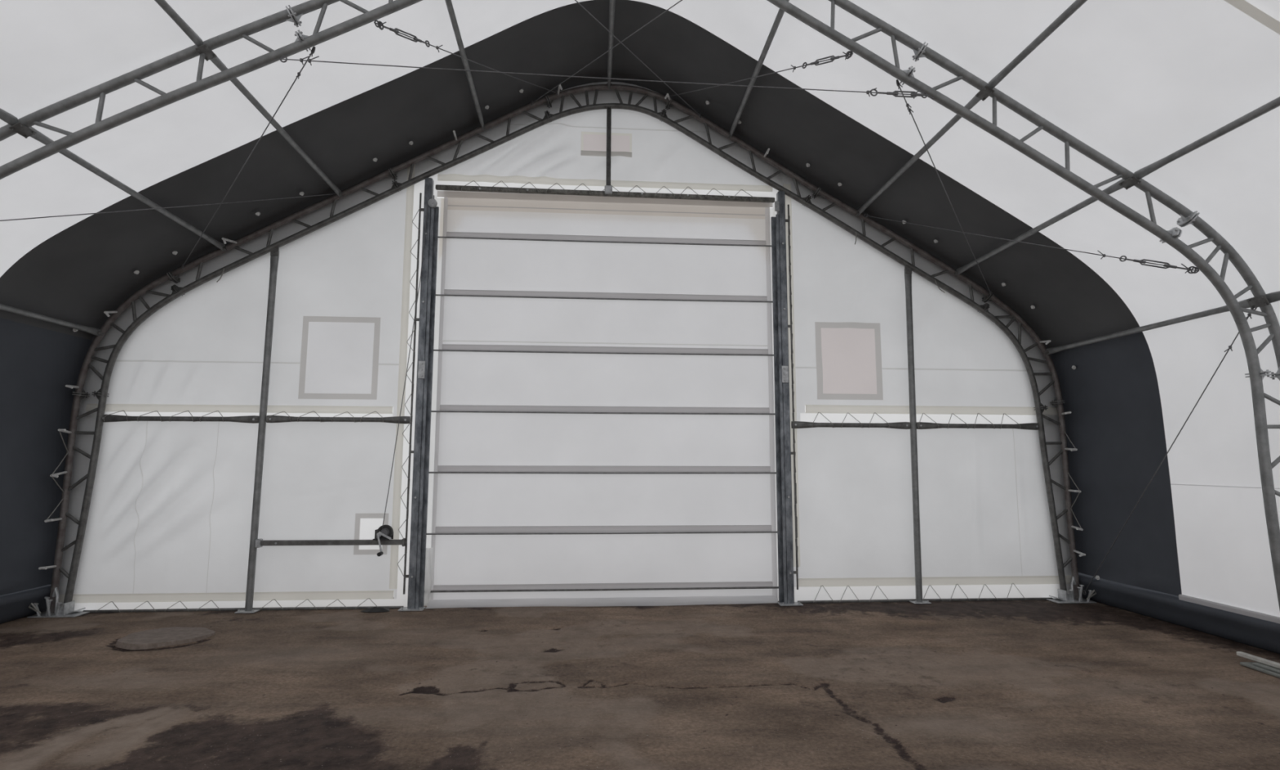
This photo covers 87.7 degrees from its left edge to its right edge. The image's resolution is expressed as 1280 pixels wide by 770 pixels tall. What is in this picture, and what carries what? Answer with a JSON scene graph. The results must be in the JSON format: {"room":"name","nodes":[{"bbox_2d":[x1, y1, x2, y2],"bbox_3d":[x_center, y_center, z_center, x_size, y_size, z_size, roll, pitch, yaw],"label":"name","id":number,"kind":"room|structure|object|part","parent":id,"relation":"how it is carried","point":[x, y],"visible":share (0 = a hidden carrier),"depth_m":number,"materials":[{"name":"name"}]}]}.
{"room":"fabric storage tent","nodes":[
{"label":"fabric storage tent","id":0,"kind":"room"},
{"bbox_2d":[0,317,93,595],"bbox_3d":[-5.707,0.177,1.794,0.297,2.729,11.190,1,-7,-4],"label":"wall","id":1,"kind":"structure","parent":0,"point":[37,364],"depth_m":6.75,"materials":[{"name":"black fabric"}]},
{"bbox_2d":[0,583,51,623],"bbox_3d":[-5.949,1.640,1.613,0.357,0.320,11.200,1,-7,-4],"label":"baseboard","id":2,"kind":"structure","parent":1,"relation":"attached to","point":[13,606],"depth_m":6.69,"materials":[{"name":"plastic"}]},
{"bbox_2d":[58,81,1074,610],"bbox_3d":[-0.513,-0.642,7.832,11.480,6.260,0.165,1,-7,-4],"label":"wall","id":3,"kind":"structure","parent":0,"point":[169,522],"depth_m":7.74,"materials":[{"name":"white fabric"},{"name":"grey fabric"},{"name":"clear white fabric"}]},
{"bbox_3d":[-4.441,-0.188,7.447,3.550,5.070,0.090,1,-7,-4],"label":"fabric panel","id":4,"kind":"part","parent":3,"relation":"part of","materials":[{"name":"white fabric"}]},
{"bbox_2d":[297,315,380,399],"bbox_3d":[-3.416,-0.311,7.579,0.860,0.950,0.003,1,-7,-5],"label":"window","id":5,"kind":"structure","parent":3,"relation":"in","point":[340,355],"depth_m":7.58,"materials":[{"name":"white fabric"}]},
{"bbox_2d":[353,513,388,554],"bbox_3d":[-2.982,1.651,7.386,0.360,0.450,0.003,1,-7,-4],"label":"window","id":6,"kind":"structure","parent":3,"relation":"in","point":[366,524],"depth_m":7.39,"materials":[{"name":"white plastic"}]},
{"bbox_3d":[-2.982,1.651,7.387,0.250,0.340,0.002,1,-7,-4],"label":"pane","id":7,"kind":"part","parent":6,"relation":"part of","materials":[{"name":"white plastic"}]},
{"bbox_3d":[-0.380,-3.118,8.088,4.040,1.280,0.090,1,-7,-4],"label":"fabric panel","id":8,"kind":"part","parent":3,"relation":"part of","materials":[{"name":"white fabric"}]},
{"bbox_2d":[580,131,631,157],"bbox_3d":[-0.407,-2.929,8.091,0.620,0.305,0.036,1,-7,-4],"label":"air vent","id":9,"kind":"object","parent":3,"relation":"in","point":[593,144],"visible":0.91,"depth_m":8.11,"materials":[{"name":"grey fabric"}]},
{"bbox_2d":[814,321,883,399],"bbox_3d":[2.518,-0.292,8.009,0.810,0.940,0.030,1,-7,-4],"label":"window","id":10,"kind":"structure","parent":3,"relation":"in","point":[848,355],"depth_m":8.02,"materials":[{"name":"plastic"}]},
{"bbox_3d":[2.518,-0.291,8.010,0.666,0.796,0.026,1,-7,-4],"label":"pane","id":11,"kind":"part","parent":10,"relation":"part of","materials":[{"name":"plastic"}]},
{"bbox_3d":[3.391,-0.217,8.066,3.590,5.150,0.034,1,-7,-4],"label":"fabric panel","id":12,"kind":"part","parent":3,"relation":"part of","materials":[{"name":"white fabric"}]},
{"bbox_2d":[0,0,1279,351],"bbox_3d":[-0.107,-2.713,2.546,11.122,3.366,11.190,1,-7,-4],"label":"ceiling","id":13,"kind":"structure","parent":0,"point":[1138,82],"depth_m":6.14,"materials":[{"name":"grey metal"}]},
{"bbox_2d":[0,596,1279,769],"bbox_3d":[0.002,1.872,2.184,14.000,0.023,11.900,1,-7,-4],"label":"floor","id":14,"kind":"structure","parent":0,"point":[991,684],"depth_m":4.67,"materials":[{"name":"concrete"}]},
{"bbox_2d":[115,626,215,649],"bbox_3d":[-4.307,2.286,6.069,0.747,0.045,0.744,1,-7,-4],"label":"utility cover","id":15,"kind":"object","parent":14,"relation":"on","point":[161,637],"visible":1,"depth_m":5.98,"materials":[{"name":"concrete"}]},
{"bbox_2d":[82,605,403,612],"bbox_3d":[-4.232,2.409,7.154,3.300,0.030,0.028,1,-7,-4],"label":"pipe","id":16,"kind":"object","parent":14,"relation":"on","point":[369,606],"visible":0.83,"depth_m":7.13,"materials":[{"name":"grey metal"}]},
{"bbox_2d":[95,600,220,612],"bbox_3d":[-5.125,2.360,7.101,1.270,0.108,0.054,1,-7,-4],"label":"rope","id":17,"kind":"object","parent":16,"relation":"attached to","point":[210,600],"visible":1,"depth_m":7.10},
{"bbox_2d":[259,598,377,610],"bbox_3d":[-3.471,2.377,7.223,1.254,0.110,0.054,1,-7,-4],"label":"rope","id":18,"kind":"object","parent":16,"relation":"attached to","point":[367,598],"visible":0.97,"depth_m":7.22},
{"bbox_2d":[234,247,279,613],"bbox_3d":[-4.173,0.427,7.325,0.200,4.003,0.160,1,-7,-4],"label":"wall post","id":19,"kind":"object","parent":14,"relation":"on","point":[274,252],"visible":1,"depth_m":7.30,"materials":[{"name":"metal"}]},
{"bbox_3d":[-4.178,2.400,7.099,0.200,0.030,0.160,1,-7,-4],"label":"plate","id":20,"kind":"part","parent":19,"relation":"part of","materials":[{"name":"metal"}]},
{"bbox_2d":[254,537,405,547],"bbox_3d":[-3.353,1.714,7.236,1.570,0.090,0.082,1,-7,-4],"label":"rail","id":21,"kind":"object","parent":19,"relation":"attached to","point":[260,543],"visible":1,"depth_m":7.23,"materials":[{"name":"metal"}]},
{"bbox_2d":[373,524,393,555],"bbox_3d":[-2.791,1.680,7.212,0.196,0.318,0.216,1,-7,-4],"label":"winch","id":22,"kind":"object","parent":21,"relation":"attached to","point":[387,532],"visible":1,"depth_m":7.23,"materials":[{"name":"black paint"}]},
{"bbox_3d":[-2.795,1.633,7.266,0.195,0.110,0.120,1,-7,-4],"label":"frame","id":23,"kind":"part","parent":22,"relation":"part of","materials":[{"name":"black paint"}]},
{"bbox_2d":[266,414,410,423],"bbox_3d":[-3.348,0.384,7.402,1.545,0.086,0.054,1,-7,-4],"label":"rail","id":24,"kind":"object","parent":19,"relation":"attached to","point":[273,419],"depth_m":7.38,"materials":[{"name":"metal"}]},
{"bbox_2d":[266,410,383,422],"bbox_3d":[-3.486,0.351,7.420,1.254,0.135,0.122,1,-7,-4],"label":"rope","id":25,"kind":"object","parent":24,"relation":"attached to","point":[313,411],"visible":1,"depth_m":7.40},
{"bbox_2d":[360,606,389,612],"bbox_3d":[-2.836,2.397,7.124,0.320,0.041,0.130,1,-7,-4],"label":"scrap","id":26,"kind":"object","parent":14,"relation":"on","point":[374,609],"visible":1,"depth_m":7.10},
{"bbox_2d":[397,177,439,610],"bbox_3d":[-2.466,0.010,7.502,0.260,4.880,0.160,1,-7,-4],"label":"post","id":27,"kind":"object","parent":14,"relation":"on","point":[416,575],"visible":1,"depth_m":7.48,"materials":[{"name":"metal"}]},
{"bbox_2d":[382,204,428,528],"bbox_3d":[-2.631,-0.251,7.471,0.363,3.731,0.012,0,-7,-3],"label":"cable","id":28,"kind":"object","parent":27,"relation":"attached to","point":[428,204],"visible":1,"depth_m":7.46,"materials":[{"name":"metal"}]},
{"bbox_2d":[397,208,421,576],"bbox_3d":[-2.613,0.033,7.535,0.156,4.186,0.031,-4,-8,33],"label":"rope","id":29,"kind":"object","parent":27,"relation":"attached to","point":[420,208],"visible":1,"depth_m":7.51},
{"bbox_3d":[-2.473,2.419,7.225,0.260,0.030,0.160,1,-7,-4],"label":"plate","id":30,"kind":"part","parent":27,"relation":"part of","materials":[{"name":"metal"}]},
{"bbox_3d":[-2.458,-0.173,7.489,0.075,0.200,0.023,1,-7,-4],"label":"splice plate","id":31,"kind":"part","parent":27,"relation":"part of","materials":[{"name":"metal"}]},
{"bbox_2d":[26,84,1096,617],"bbox_3d":[-0.505,-0.606,7.652,11.520,6.154,0.414,1,-7,-4],"label":"truss","id":32,"kind":"object","parent":14,"relation":"on","point":[54,609],"visible":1,"depth_m":7.81,"materials":[{"name":"metal"}]},
{"bbox_2d":[0,303,103,336],"bbox_3d":[-5.818,-0.720,5.991,0.075,0.085,2.650,1,-7,-4],"label":"purlin","id":33,"kind":"object","parent":32,"relation":"attached to","point":[94,331],"visible":1,"depth_m":6.61,"materials":[{"name":"grey metal"}]},
{"bbox_3d":[-6.032,2.388,6.951,0.460,0.012,0.300,1,-7,-4],"label":"foot plate","id":34,"kind":"part","parent":32,"relation":"part of","materials":[{"name":"metal"}]},
{"bbox_2d":[29,126,226,251],"bbox_3d":[-4.598,-1.714,6.197,0.060,0.129,2.651,1,-7,-3],"label":"purlin","id":35,"kind":"object","parent":32,"relation":"attached to","point":[39,136],"visible":0.84,"depth_m":5.90,"materials":[{"name":"grey metal"}]},
{"bbox_2d":[102,413,258,422],"bbox_3d":[-5.026,0.370,7.278,1.650,0.086,0.054,1,-7,-4],"label":"rail","id":36,"kind":"object","parent":32,"relation":"attached to","point":[109,418],"depth_m":7.26,"materials":[{"name":"metal"}]},
{"bbox_2d":[102,410,223,422],"bbox_3d":[-5.187,0.338,7.293,1.252,0.133,0.122,1,-7,-4],"label":"rope","id":37,"kind":"object","parent":36,"relation":"attached to","point":[120,411],"visible":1,"depth_m":7.28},
{"bbox_2d":[209,57,342,197],"bbox_3d":[-3.369,-2.367,6.364,0.060,0.124,2.651,1,-7,-3],"label":"purlin","id":38,"kind":"object","parent":32,"relation":"attached to","point":[216,61],"visible":0.84,"depth_m":6.12,"materials":[{"name":"grey metal"}]},
{"bbox_2d":[444,0,485,129],"bbox_3d":[-1.737,-3.216,6.584,0.060,0.107,2.651,1,-7,-5],"label":"purlin","id":39,"kind":"object","parent":32,"relation":"attached to","point":[449,4],"visible":0.99,"depth_m":6.54,"materials":[{"name":"grey metal"}]},
{"bbox_2d":[373,20,558,95],"bbox_3d":[-1.524,-3.157,6.580,0.024,1.030,2.913,-2,-7,22],"label":"cable","id":40,"kind":"object","parent":32,"relation":"attached to","point":[395,30],"visible":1,"depth_m":5.62,"materials":[{"name":"metal"}]},
{"bbox_2d":[606,0,615,88],"bbox_3d":[-0.283,-3.769,6.756,0.060,0.082,2.650,1,-7,-4],"label":"purlin","id":41,"kind":"object","parent":32,"relation":"attached to","point":[611,11],"visible":1,"depth_m":7.16,"materials":[{"name":"grey metal"}]},
{"bbox_2d":[728,0,789,137],"bbox_3d":[1.191,-3.196,6.801,0.060,0.090,2.650,1,-7,-4],"label":"purlin","id":42,"kind":"object","parent":32,"relation":"attached to","point":[780,13],"visible":0.95,"depth_m":6.67,"materials":[{"name":"grey metal"}]},
{"bbox_2d":[856,95,981,215],"bbox_3d":[2.755,-2.260,6.811,0.064,0.112,2.650,1,-7,-4],"label":"purlin","id":43,"kind":"object","parent":32,"relation":"attached to","point":[975,100],"visible":0.91,"depth_m":6.58,"materials":[{"name":"grey metal"}]},
{"bbox_2d":[916,422,1039,430],"bbox_3d":[4.039,0.490,7.945,1.530,0.086,0.054,1,-7,-4],"label":"rail","id":44,"kind":"object","parent":32,"relation":"attached to","point":[922,425],"depth_m":7.92,"materials":[{"name":"metal"}]},
{"bbox_2d":[918,413,1021,428],"bbox_3d":[3.910,0.428,7.967,1.273,0.195,0.122,1,-7,-4],"label":"rope","id":45,"kind":"object","parent":44,"relation":"attached to","point":[922,413],"visible":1,"depth_m":7.96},
{"bbox_2d":[954,178,1124,275],"bbox_3d":[3.952,-1.532,6.818,0.060,0.103,2.650,1,-7,-4],"label":"purlin","id":46,"kind":"object","parent":32,"relation":"attached to","point":[1115,187],"visible":0.91,"depth_m":6.55,"materials":[{"name":"grey metal"}]},
{"bbox_3d":[4.997,2.509,7.766,0.460,0.012,0.300,1,-7,-4],"label":"foot plate","id":47,"kind":"part","parent":32,"relation":"part of","materials":[{"name":"metal"}]},
{"bbox_2d":[1043,297,1253,355],"bbox_3d":[5.015,-0.545,6.785,0.076,0.092,2.652,1,-7,-3],"label":"purlin","id":48,"kind":"object","parent":32,"relation":"attached to","point":[1243,304],"visible":0.89,"depth_m":6.54,"materials":[{"name":"grey metal"}]},
{"bbox_2d":[0,0,1279,609],"bbox_3d":[-0.360,-0.905,5.050,11.460,6.156,0.300,1,-7,-4],"label":"truss","id":49,"kind":"object","parent":14,"relation":"on","point":[1256,375],"visible":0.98,"depth_m":5.38,"materials":[{"name":"metal"}]},
{"bbox_2d":[0,108,36,138],"bbox_3d":[-4.402,-2.024,3.567,0.092,0.113,2.740,1,-7,-4],"label":"purlin","id":50,"kind":"object","parent":49,"relation":"attached to","point":[20,128],"visible":1,"depth_m":4.79,"materials":[{"name":"grey metal"}]},
{"bbox_3d":[-4.493,-1.850,4.847,0.080,0.060,0.150,1,-7,-4],"label":"clamp plate","id":51,"kind":"part","parent":50,"relation":"part of","materials":[{"name":"grey metal"}]},
{"bbox_2d":[0,193,337,221],"bbox_3d":[-4.311,-1.663,6.198,0.023,1.430,3.251,-4,-8,32],"label":"cable","id":52,"kind":"object","parent":49,"relation":"attached to","point":[331,193],"visible":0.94,"depth_m":6.03,"materials":[{"name":"metal"}]},
{"bbox_2d":[154,0,217,61],"bbox_3d":[-3.174,-2.674,3.734,0.089,0.113,2.740,1,-7,-4],"label":"purlin","id":53,"kind":"object","parent":49,"relation":"attached to","point":[209,54],"visible":1,"depth_m":4.81,"materials":[{"name":"grey metal"}]},
{"bbox_3d":[-3.267,-2.499,5.014,0.081,0.057,0.150,1,-7,-4],"label":"clamp plate","id":54,"kind":"part","parent":53,"relation":"part of","materials":[{"name":"grey metal"}]},
{"bbox_2d":[181,46,315,268],"bbox_3d":[-3.804,-1.952,6.269,3.561,1.063,0.024,-6,-9,43],"label":"cable","id":55,"kind":"object","parent":49,"relation":"attached to","point":[313,51],"visible":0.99,"depth_m":5.90,"materials":[{"name":"metal"}]},
{"bbox_2d":[530,0,682,105],"bbox_3d":[-0.313,-3.366,6.696,0.012,0.298,3.169,5,-8,-38],"label":"cable","id":56,"kind":"object","parent":49,"relation":"attached to","point":[531,102],"visible":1,"depth_m":6.69,"materials":[{"name":"metal"}]},
{"bbox_2d":[279,55,934,98],"bbox_3d":[-0.160,-2.409,5.227,5.153,0.131,0.022,1,-7,-4],"label":"cable","id":57,"kind":"object","parent":49,"relation":"attached to","point":[913,94],"visible":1,"depth_m":5.25,"materials":[{"name":"metal"}]},
{"bbox_2d":[574,0,701,117],"bbox_3d":[-0.083,-3.353,6.711,0.012,0.184,3.202,-4,-8,31],"label":"cable","id":58,"kind":"object","parent":49,"relation":"attached to","point":[700,114],"visible":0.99,"depth_m":6.75,"materials":[{"name":"metal"}]},
{"bbox_2d":[666,50,853,98],"bbox_3d":[1.028,-3.103,6.767,0.024,1.102,2.900,4,-8,-29],"label":"cable","id":59,"kind":"object","parent":49,"relation":"attached to","point":[849,54],"visible":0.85,"depth_m":5.84,"materials":[{"name":"metal"}]},
{"bbox_2d":[896,79,991,294],"bbox_3d":[3.190,-1.800,6.777,0.023,1.114,3.533,-5,-8,38],"label":"cable","id":60,"kind":"object","parent":49,"relation":"attached to","point":[898,84],"visible":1,"depth_m":6.25,"materials":[{"name":"metal"}]},
{"bbox_2d":[975,0,1087,101],"bbox_3d":[2.928,-2.561,4.179,0.092,0.113,2.740,1,-7,-4],"label":"purlin","id":61,"kind":"object","parent":49,"relation":"attached to","point":[986,91],"visible":1,"depth_m":4.92,"materials":[{"name":"grey metal"}]},
{"bbox_3d":[2.825,-2.388,5.459,0.080,0.060,0.150,1,-7,-4],"label":"clamp plate","id":62,"kind":"part","parent":61,"relation":"part of","materials":[{"name":"grey metal"}]},
{"bbox_2d":[863,213,1199,273],"bbox_3d":[3.656,-1.499,6.780,0.023,1.445,3.113,5,-8,-37],"label":"cable","id":63,"kind":"object","parent":49,"relation":"attached to","point":[1168,265],"visible":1,"depth_m":5.86,"materials":[{"name":"metal"}]},
{"bbox_2d":[1082,305,1257,595],"bbox_3d":[5.104,0.886,6.602,0.023,2.824,2.643,0,-7,3],"label":"cable","id":64,"kind":"object","parent":49,"relation":"attached to","point":[1255,308],"visible":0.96,"depth_m":6.33,"materials":[{"name":"metal"}]},
{"bbox_2d":[1118,96,1279,189],"bbox_3d":[4.121,-1.829,4.185,0.092,0.113,2.740,1,-7,-4],"label":"purlin","id":65,"kind":"object","parent":49,"relation":"attached to","point":[1131,181],"visible":1,"depth_m":4.84,"materials":[{"name":"grey metal"}]},
{"bbox_3d":[4.019,-1.655,5.465,0.080,0.060,0.150,1,-7,-4],"label":"clamp plate","id":66,"kind":"part","parent":65,"relation":"part of","materials":[{"name":"grey metal"}]},
{"bbox_2d":[1246,291,1279,308],"bbox_3d":[5.154,-0.832,4.148,0.099,0.100,2.740,1,-7,-4],"label":"purlin","id":67,"kind":"object","parent":49,"relation":"attached to","point":[1262,300],"visible":1,"depth_m":5.38,"materials":[{"name":"grey metal"}]},
{"bbox_3d":[5.034,-0.676,5.428,0.052,0.082,0.150,1,-7,-4],"label":"clamp plate","id":68,"kind":"part","parent":67,"relation":"part of","materials":[{"name":"grey metal"}]},
{"bbox_2d":[770,191,803,605],"bbox_3d":[1.702,0.066,7.808,0.260,4.860,0.160,1,-7,-4],"label":"post","id":69,"kind":"object","parent":14,"relation":"on","point":[780,336],"visible":1,"depth_m":7.79,"materials":[{"name":"metal"}]},
{"bbox_2d":[423,197,778,608],"bbox_3d":[-0.386,0.073,7.738,4.105,4.820,0.202,1,-7,-4],"label":"door","id":70,"kind":"structure","parent":69,"relation":"attached to","point":[602,430],"depth_m":7.76,"materials":[{"name":"grey fabric"}]},
{"bbox_2d":[435,184,774,202],"bbox_3d":[-0.377,-2.277,7.922,4.030,0.076,0.067,1,-7,-4],"label":"header beam","id":71,"kind":"structure","parent":69,"relation":"attached to","point":[438,187],"depth_m":7.91,"materials":[{"name":"metal"}]},
{"bbox_2d":[461,180,753,199],"bbox_3d":[-0.367,-2.336,7.964,3.474,0.186,0.118,1,-7,-4],"label":"rope","id":72,"kind":"object","parent":71,"relation":"attached to","point":[473,180],"visible":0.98,"depth_m":7.96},
{"bbox_2d":[604,106,612,194],"bbox_3d":[-0.374,-2.810,7.972,0.090,1.100,0.090,1,-7,-4],"label":"post","id":73,"kind":"object","parent":71,"relation":"on","point":[608,188],"visible":1,"depth_m":7.98,"materials":[{"name":"metal"}]},
{"bbox_3d":[1.700,-0.127,7.796,0.075,0.200,0.023,1,-7,-4],"label":"splice plate","id":74,"kind":"part","parent":69,"relation":"part of","materials":[{"name":"metal"}]},
{"bbox_3d":[1.696,2.465,7.533,0.260,0.030,0.160,1,-7,-4],"label":"plate","id":75,"kind":"part","parent":69,"relation":"part of","materials":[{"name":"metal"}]},
{"bbox_2d":[787,214,798,567],"bbox_3d":[1.806,0.025,7.866,0.030,4.187,0.111,-1,-7,12],"label":"rope","id":76,"kind":"object","parent":69,"relation":"attached to","point":[788,215],"visible":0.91,"depth_m":7.76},
{"bbox_2d":[791,421,910,429],"bbox_3d":[2.483,0.473,7.830,1.430,0.086,0.054,1,-7,-4],"label":"rail","id":77,"kind":"object","parent":69,"relation":"attached to","point":[797,424],"depth_m":7.81,"materials":[{"name":"metal"}]},
{"bbox_2d":[811,412,889,427],"bbox_3d":[2.465,0.413,7.860,0.939,0.191,0.122,1,-7,-4],"label":"rope","id":78,"kind":"object","parent":77,"relation":"attached to","point":[818,412],"visible":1,"depth_m":7.85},
{"bbox_2d":[904,265,931,604],"bbox_3d":[3.216,0.524,7.870,0.200,3.973,0.160,1,-7,-4],"label":"wall post","id":79,"kind":"object","parent":14,"relation":"on","point":[908,271],"visible":1,"depth_m":7.84,"materials":[{"name":"metal"}]},
{"bbox_3d":[3.212,2.482,7.645,0.200,0.030,0.160,1,-7,-4],"label":"plate","id":80,"kind":"part","parent":79,"relation":"part of","materials":[{"name":"metal"}]},
{"bbox_2d":[797,597,1052,603],"bbox_3d":[3.322,2.492,7.712,3.050,0.030,0.028,1,-7,-4],"label":"pipe","id":81,"kind":"object","parent":14,"relation":"on","point":[987,598],"visible":0.98,"depth_m":7.70,"materials":[{"name":"grey metal"}]},
{"bbox_2d":[813,585,889,603],"bbox_3d":[2.422,2.403,7.663,0.914,0.189,0.054,1,-7,-4],"label":"rope","id":82,"kind":"object","parent":81,"relation":"attached to","point":[821,585],"visible":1,"depth_m":7.66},
{"bbox_2d":[922,582,1026,600],"bbox_3d":[3.884,2.419,7.771,1.271,0.190,0.054,1,-7,-4],"label":"rope","id":83,"kind":"object","parent":81,"relation":"attached to","point":[1013,583],"visible":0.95,"depth_m":7.77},
{"bbox_2d":[1240,662,1279,677],"bbox_3d":[4.869,2.140,4.604,0.170,0.022,1.434,0,-7,0],"label":"flat board","id":84,"kind":"object","parent":14,"relation":"on","point":[1249,664],"visible":0.56,"depth_m":5.16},
{"bbox_2d":[1252,662,1279,673],"bbox_3d":[4.872,2.115,4.566,0.100,0.016,1.353,0,-7,0],"label":"flat board","id":85,"kind":"object","parent":84,"relation":"on","point":[1260,664],"visible":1,"depth_m":5.13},
{"bbox_2d":[1235,651,1279,668],"bbox_3d":[4.899,2.118,4.815,0.045,0.034,1.242,0,-7,-1],"label":"batten","id":86,"kind":"object","parent":85,"relation":"on","point":[1242,654],"visible":1,"depth_m":5.24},
{"bbox_2d":[1049,300,1279,623],"bbox_3d":[5.489,0.326,2.617,0.244,2.677,11.190,1,-7,-4],"label":"wall","id":87,"kind":"structure","parent":0,"point":[1197,533],"depth_m":6.53,"materials":[{"name":"white fabric"}]},
{"bbox_2d":[1078,572,1279,653],"bbox_3d":[5.697,1.768,2.473,0.410,0.320,11.200,1,-7,-4],"label":"pipe","id":88,"kind":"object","parent":87,"relation":"attached to","point":[1261,633],"depth_m":6.44,"materials":[{"name":"plastic"}]}
]}

